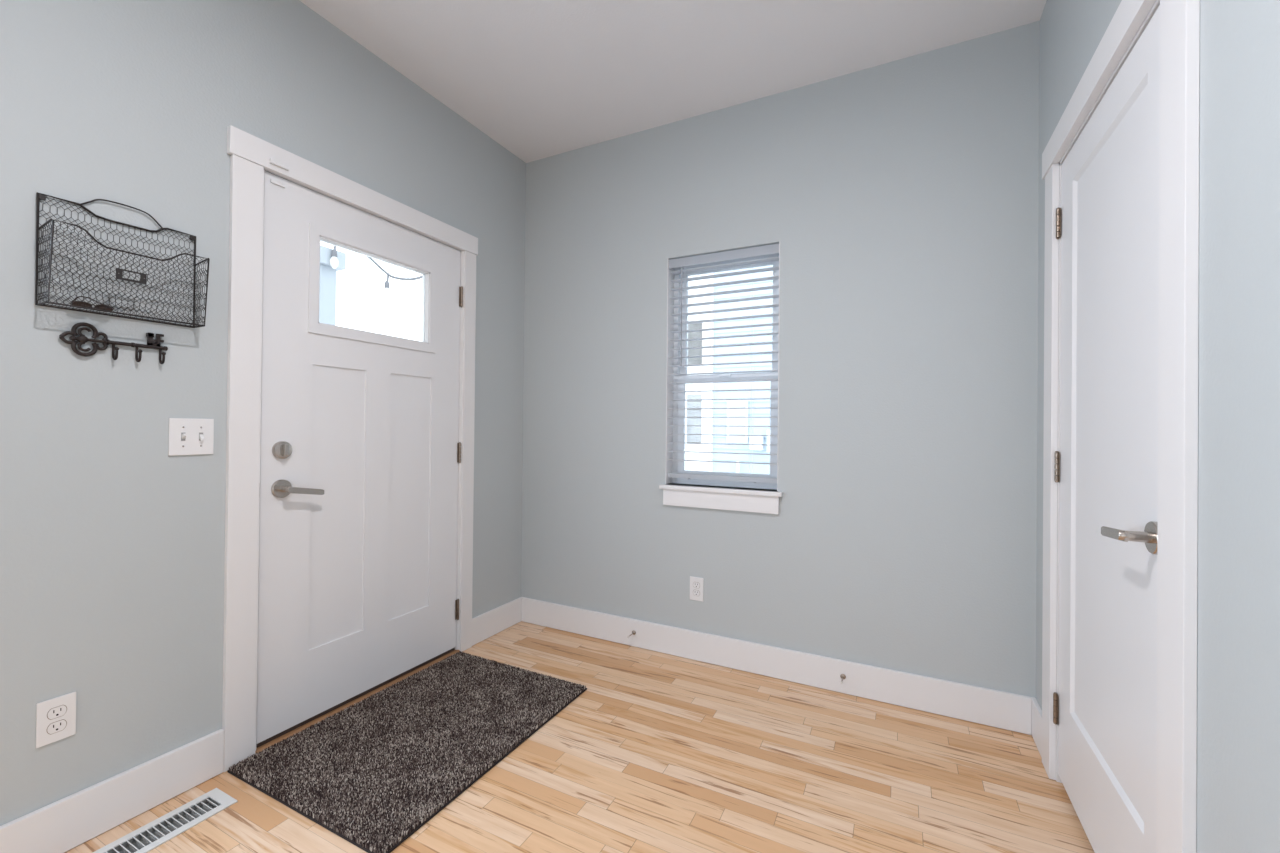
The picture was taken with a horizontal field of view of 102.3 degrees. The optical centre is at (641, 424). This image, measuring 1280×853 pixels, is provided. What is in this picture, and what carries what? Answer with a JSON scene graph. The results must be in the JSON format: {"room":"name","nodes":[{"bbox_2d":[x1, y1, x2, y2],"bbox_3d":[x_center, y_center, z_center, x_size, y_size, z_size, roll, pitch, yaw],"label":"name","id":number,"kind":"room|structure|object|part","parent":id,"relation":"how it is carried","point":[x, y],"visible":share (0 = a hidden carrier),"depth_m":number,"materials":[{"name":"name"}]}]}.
{"room":"home entryway","nodes":[
{"label":"home entryway","id":0,"kind":"room"},
{"bbox_2d":[0,0,525,825],"bbox_3d":[-2.207,-0.184,0.263,0.150,2.847,6.400,0,0,27],"label":"wall","id":1,"kind":"structure","parent":0,"point":[112,544],"depth_m":1.54,"materials":[{"name":"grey paint"}]},
{"bbox_2d":[36,691,75,747],"bbox_3d":[-1.568,0.788,1.380,0.008,0.117,0.073,0,0,27],"label":"wall outlet","id":2,"kind":"object","parent":1,"relation":"attached to","point":[55,717],"visible":1,"depth_m":1.38,"materials":[{"name":"white plastic"}]},
{"bbox_2d":[47,719,66,734],"bbox_3d":[-1.566,0.808,1.379,0.001,0.030,0.037,0,0,27],"label":"receptacle","id":3,"kind":"object","parent":2,"relation":"attached to","point":[54,726],"depth_m":1.38,"materials":[{"name":"white plastic"}]},
{"bbox_2d":[47,705,66,719],"bbox_3d":[-1.565,0.769,1.379,0.001,0.030,0.037,0,0,27],"label":"receptacle","id":4,"kind":"object","parent":2,"relation":"attached to","point":[54,712],"depth_m":1.38,"materials":[{"name":"white plastic"}]},
{"bbox_2d":[0,729,223,852],"bbox_3d":[-2.485,1.060,-0.464,0.018,0.141,4.874,0,0,27],"label":"baseboard","id":5,"kind":"structure","parent":1,"relation":"attached to","point":[64,824],"depth_m":1.47,"materials":[{"name":"white paint"}]},
{"bbox_2d":[59,322,167,363],"bbox_3d":[-1.499,-0.233,1.474,0.030,0.097,0.227,0,0,27],"label":"key hook rack","id":6,"kind":"object","parent":1,"relation":"attached to","point":[82,339],"visible":1,"depth_m":1.45,"materials":[{"name":"brown metal"}]},
{"bbox_2d":[35,192,209,327],"bbox_3d":[-1.462,-0.474,1.473,0.091,0.328,0.341,0,0,27],"label":"basket","id":7,"kind":"object","parent":1,"relation":"attached to","point":[119,273],"visible":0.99,"depth_m":1.44,"materials":[{"name":"black metal"}]},
{"bbox_3d":[-1.499,-0.619,1.490,0.006,0.040,0.178,0,0,27],"label":"handle","id":8,"kind":"part","parent":7,"relation":"part of","materials":[{"name":"black metal"}]},
{"bbox_2d":[168,418,213,455],"bbox_3d":[-1.428,0.037,1.638,0.018,0.116,0.116,0,0,27],"label":"light switch","id":9,"kind":"object","parent":1,"relation":"attached to","point":[187,436],"visible":1,"depth_m":1.64,"materials":[{"name":"white plastic"}]},
{"bbox_2d":[222,125,477,771],"bbox_3d":[-1.204,0.083,2.250,0.174,2.153,1.128,0,0,27],"label":"door frame","id":10,"kind":"structure","parent":1,"relation":"attached to","point":[250,155],"depth_m":1.78,"materials":[{"name":"white paint"}]},
{"bbox_3d":[-1.365,0.125,1.764,0.019,2.062,0.093,0,0,27],"label":"casing","id":11,"kind":"part","parent":10,"relation":"part of","materials":[{"name":"white paint"}]},
{"bbox_2d":[269,158,288,170],"bbox_3d":[-1.297,-0.932,1.843,0.010,0.016,0.062,0,0,27],"label":"sensor","id":12,"kind":"object","parent":10,"relation":"attached to","point":[272,161],"visible":1,"depth_m":1.84,"materials":[{"name":"white plastic"}]},
{"bbox_3d":[-1.127,-0.947,2.222,0.023,0.090,1.128,0,0,27],"label":"head casing","id":13,"kind":"part","parent":10,"relation":"part of","materials":[{"name":"white paint"}]},
{"bbox_3d":[-0.908,0.134,2.681,0.019,2.062,0.077,0,0,27],"label":"casing","id":14,"kind":"part","parent":10,"relation":"part of","materials":[{"name":"white paint"}]},
{"bbox_2d":[256,171,462,747],"bbox_3d":[-1.134,0.125,2.237,0.108,2.046,0.930,0,0,27],"label":"door","id":15,"kind":"structure","parent":1,"relation":"in","point":[361,449],"depth_m":2.12,"materials":[{"name":"white paint"}]},
{"bbox_3d":[-1.315,0.233,1.883,0.012,0.067,0.067,0,0,27],"label":"handle","id":16,"kind":"part","parent":15,"relation":"part of","materials":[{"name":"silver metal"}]},
{"bbox_3d":[-1.249,0.244,1.915,0.007,0.044,0.138,0,0,25],"label":"lever","id":17,"kind":"part","parent":15,"relation":"part of","materials":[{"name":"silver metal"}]},
{"bbox_3d":[-1.154,-0.560,2.244,0.047,0.417,0.602,0,0,27],"label":"lite frame","id":18,"kind":"part","parent":15,"relation":"part of","materials":[{"name":"white paint"}]},
{"bbox_2d":[472,597,521,645],"bbox_3d":[-0.809,1.096,2.897,0.015,0.141,0.414,0,0,27],"label":"baseboard","id":19,"kind":"structure","parent":1,"relation":"attached to","point":[485,625],"depth_m":2.88,"materials":[{"name":"white paint"}]},
{"bbox_2d":[65,621,1094,852],"bbox_3d":[-1.004,1.198,-0.436,2.644,0.100,6.550,0,0,27],"label":"floor","id":20,"kind":"structure","parent":0,"point":[660,752],"depth_m":1.69,"materials":[{"name":"brown wood"}]},
{"bbox_2d":[93,788,237,852],"bbox_3d":[-1.373,1.196,1.454,0.123,0.092,0.343,0,0,27],"label":"floor vent","id":21,"kind":"object","parent":20,"relation":"in","point":[170,825],"visible":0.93,"depth_m":1.49,"materials":[{"name":"white metal"}]},
{"bbox_2d":[255,650,459,753],"bbox_3d":[-1.210,1.200,2.255,0.169,0.102,0.936,0,0,27],"label":"threshold","id":22,"kind":"object","parent":20,"relation":"on","point":[317,720],"visible":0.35,"depth_m":2.10,"materials":[{"name":"brown wood"}]},
{"bbox_2d":[227,651,586,852],"bbox_3d":[-0.811,1.153,1.996,0.766,0.020,1.014,0,0,27],"label":"door mat","id":23,"kind":"object","parent":20,"relation":"on","point":[372,773],"visible":1,"depth_m":1.82,"materials":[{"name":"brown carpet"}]},
{"bbox_2d":[299,0,1046,162],"bbox_3d":[-1.009,-1.659,-0.319,2.794,0.120,6.700,0,0,27],"label":"ceiling","id":24,"kind":"structure","parent":0,"point":[542,79],"depth_m":2.15,"materials":[{"name":"paint"}]},
{"bbox_2d":[521,21,1039,697],"bbox_3d":[0.438,-0.144,2.603,2.794,2.847,0.150,0,0,27],"label":"wall","id":25,"kind":"structure","parent":0,"point":[899,198],"depth_m":2.31,"materials":[{"name":"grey paint"}]},
{"bbox_2d":[690,576,703,601],"bbox_3d":[0.275,0.823,2.586,0.073,0.117,0.008,0,0,27],"label":"wall outlet","id":26,"kind":"object","parent":25,"relation":"attached to","point":[696,583],"visible":1,"depth_m":2.58,"materials":[{"name":"white plastic"}]},
{"bbox_2d":[693,590,699,595],"bbox_3d":[0.273,0.842,2.583,0.034,0.027,0.002,0,0,27],"label":"receptacle","id":27,"kind":"object","parent":26,"relation":"attached to","point":[695,592],"depth_m":2.58,"materials":[{"name":"white plastic"}]},
{"bbox_2d":[693,582,699,587],"bbox_3d":[0.274,0.803,2.583,0.034,0.027,0.002,0,0,27],"label":"receptacle","id":28,"kind":"object","parent":26,"relation":"attached to","point":[695,584],"depth_m":2.58,"materials":[{"name":"white plastic"}]},
{"bbox_2d":[659,483,782,513],"bbox_3d":[0.390,0.362,2.562,0.621,0.103,0.107,0,0,27],"label":"window sill","id":29,"kind":"structure","parent":25,"relation":"attached to","point":[754,500],"depth_m":2.52,"materials":[{"name":"white paint"}]},
{"bbox_3d":[0.390,0.320,2.562,0.621,0.020,0.107,0,0,27],"label":"sill","id":30,"kind":"part","parent":29,"relation":"part of","materials":[{"name":"white paint"}]},
{"bbox_2d":[665,242,779,490],"bbox_3d":[0.419,-0.276,2.614,0.577,1.175,0.148,0,0,27],"label":"window","id":31,"kind":"structure","parent":25,"relation":"in","point":[671,466],"depth_m":2.69,"materials":[{"name":"white plastic"}]},
{"bbox_2d":[668,244,778,482],"bbox_3d":[0.398,-0.289,2.569,0.564,1.138,0.070,0,0,27],"label":"window blinds","id":32,"kind":"object","parent":31,"relation":"attached to","point":[767,250],"visible":0.86,"depth_m":2.56,"materials":[{"name":"white plastic"}]},
{"bbox_3d":[0.218,-0.551,2.629,0.012,0.513,0.012,0,0,27],"label":"pull cord","id":33,"kind":"part","parent":32,"relation":"part of","materials":[{"name":"white fabric"}]},
{"bbox_3d":[0.220,-0.285,2.638,0.001,1.075,0.001,0,0,27],"label":"ladder cord","id":34,"kind":"part","parent":32,"relation":"part of","materials":[{"name":"white fabric"}]},
{"bbox_3d":[0.243,-0.285,2.684,0.001,1.075,0.001,0,0,27],"label":"ladder cord","id":35,"kind":"part","parent":32,"relation":"part of","materials":[{"name":"white fabric"}]},
{"bbox_3d":[0.396,0.263,2.573,0.559,0.022,0.050,0,0,27],"label":"rail","id":36,"kind":"part","parent":32,"relation":"part of","materials":[{"name":"white plastic"}]},
{"bbox_3d":[0.524,-0.283,2.486,0.001,1.075,0.001,0,0,27],"label":"ladder cord","id":37,"kind":"part","parent":32,"relation":"part of","materials":[{"name":"white fabric"}]},
{"bbox_3d":[0.547,-0.282,2.532,0.001,1.075,0.001,0,0,27],"label":"ladder cord","id":38,"kind":"part","parent":32,"relation":"part of","materials":[{"name":"white fabric"}]},
{"bbox_3d":[0.428,0.013,2.635,0.521,0.547,0.024,0,0,27],"label":"sash","id":39,"kind":"part","parent":31,"relation":"part of","materials":[{"name":"white plastic"}]},
{"bbox_3d":[0.446,-0.527,2.664,0.521,0.613,0.024,0,0,27],"label":"sash","id":40,"kind":"part","parent":31,"relation":"part of","materials":[{"name":"white plastic"}]},
{"bbox_2d":[521,597,1031,734],"bbox_3d":[0.389,1.106,2.522,2.464,0.141,0.015,0,0,27],"label":"baseboard","id":41,"kind":"structure","parent":25,"relation":"attached to","point":[985,706],"depth_m":2.34,"materials":[{"name":"white paint"}]},
{"bbox_2d":[840,674,845,683],"bbox_3d":[0.870,1.106,2.234,0.023,0.023,0.071,0,0,27],"label":"door stop","id":42,"kind":"object","parent":41,"relation":"attached to","point":[842,676],"visible":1,"depth_m":2.26,"materials":[{"name":"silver metal"}]},
{"bbox_2d":[1036,0,1279,852],"bbox_3d":[0.160,-0.217,-0.917,0.150,2.747,6.400,0,0,27],"label":"wall","id":43,"kind":"structure","parent":0,"point":[1238,580],"depth_m":0.82,"materials":[{"name":"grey paint"}]},
{"bbox_2d":[1031,697,1041,757],"bbox_3d":[1.459,1.113,1.892,0.015,0.141,0.187,0,0,27],"label":"baseboard","id":44,"kind":"structure","parent":43,"relation":"attached to","point":[1036,722],"depth_m":1.90,"materials":[{"name":"white paint"}]},
{"bbox_2d":[1053,5,1159,852],"bbox_3d":[1.204,0.140,1.375,0.099,2.020,0.792,0,0,27],"label":"door","id":45,"kind":"structure","parent":43,"relation":"in","point":[1105,710],"depth_m":1.31,"materials":[{"name":"white paint"}]},
{"bbox_3d":[1.216,0.062,1.355,0.009,1.653,0.540,0,0,27],"label":"panel moulding","id":46,"kind":"part","parent":45,"relation":"part of","materials":[{"name":"white paint"}]},
{"bbox_3d":[1.047,0.240,1.143,0.007,0.035,0.152,0,0,28],"label":"lever","id":47,"kind":"part","parent":45,"relation":"part of","materials":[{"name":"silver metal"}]},
{"bbox_3d":[1.058,0.233,1.064,0.012,0.067,0.067,0,0,27],"label":"handle","id":48,"kind":"part","parent":45,"relation":"part of","materials":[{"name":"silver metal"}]},
{"bbox_2d":[1042,0,1199,852],"bbox_3d":[1.255,0.102,1.343,0.144,2.155,1.038,0,0,27],"label":"door frame","id":49,"kind":"structure","parent":43,"relation":"attached to","point":[1178,321],"depth_m":0.97,"materials":[{"name":"white paint"}]},
{"bbox_3d":[1.403,0.152,1.769,0.019,2.062,0.100,0,0,27],"label":"casing","id":50,"kind":"part","parent":49,"relation":"part of","materials":[{"name":"white paint"}]},
{"bbox_3d":[1.212,-0.929,1.376,0.023,0.092,1.038,0,0,27],"label":"head casing","id":51,"kind":"part","parent":49,"relation":"part of","materials":[{"name":"white paint"}]},
{"bbox_3d":[1.001,0.144,0.964,0.019,2.062,0.105,0,0,27],"label":"casing","id":52,"kind":"part","parent":49,"relation":"part of","materials":[{"name":"white paint"}]},
{"label":"outside","id":53,"kind":"structure","parent":0,"visible":0},
{"bbox_3d":[-0.058,1.460,4.426,18.000,0.250,21.000,0,0,27],"label":"ground","id":54,"kind":"structure","parent":53,"visible":0},
{"bbox_2d":[319,245,345,324],"bbox_3d":[-2.392,0.022,3.703,0.310,2.570,0.315,0,0,27],"label":"porch column","id":55,"kind":"structure","parent":54,"relation":"on","point":[327,295],"depth_m":3.70,"materials":[{"name":"paint"}]},
{"bbox_2d":[330,246,338,268],"bbox_3d":[-2.205,-1.190,3.667,0.056,0.162,0.058,0,0,27],"label":"string lights","id":56,"kind":"object","parent":55,"relation":"hanging from","point":[334,262],"depth_m":3.67},
{"bbox_2d":[330,246,338,268],"bbox_3d":[-2.198,-1.219,3.681,0.056,0.206,0.056,0,0,27],"label":"socket","id":57,"kind":"object","parent":56,"relation":"attached to","point":[334,262],"depth_m":3.67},
{"bbox_2d":[368,257,422,298],"bbox_3d":[-1.979,-1.127,4.120,0.056,0.281,0.493,0,0,27],"label":"string lights","id":58,"kind":"object","parent":55,"relation":"hanging from","point":[386,292],"depth_m":4.05},
{"bbox_2d":[383,275,390,298],"bbox_3d":[-2.009,-1.097,4.061,0.056,0.206,0.056,0,0,27],"label":"socket","id":59,"kind":"object","parent":58,"relation":"attached to","point":[386,292],"depth_m":4.05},
{"bbox_2d":[685,266,772,473],"bbox_3d":[1.745,-1.411,6.385,6.640,5.550,0.340,0,0,27],"label":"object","id":60,"kind":"structure","parent":54,"relation":"on","point":[692,465],"depth_m":6.63,"materials":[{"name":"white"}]},
{"bbox_3d":[1.213,-0.041,6.559,0.200,0.460,0.006,0,0,27],"label":"pane","id":61,"kind":"part","parent":60,"relation":"part of","materials":[{"name":"glass"}]},
{"bbox_3d":[1.219,-0.041,6.571,0.270,0.540,0.019,0,0,27],"label":"window trim","id":62,"kind":"part","parent":60,"relation":"part of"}
]}

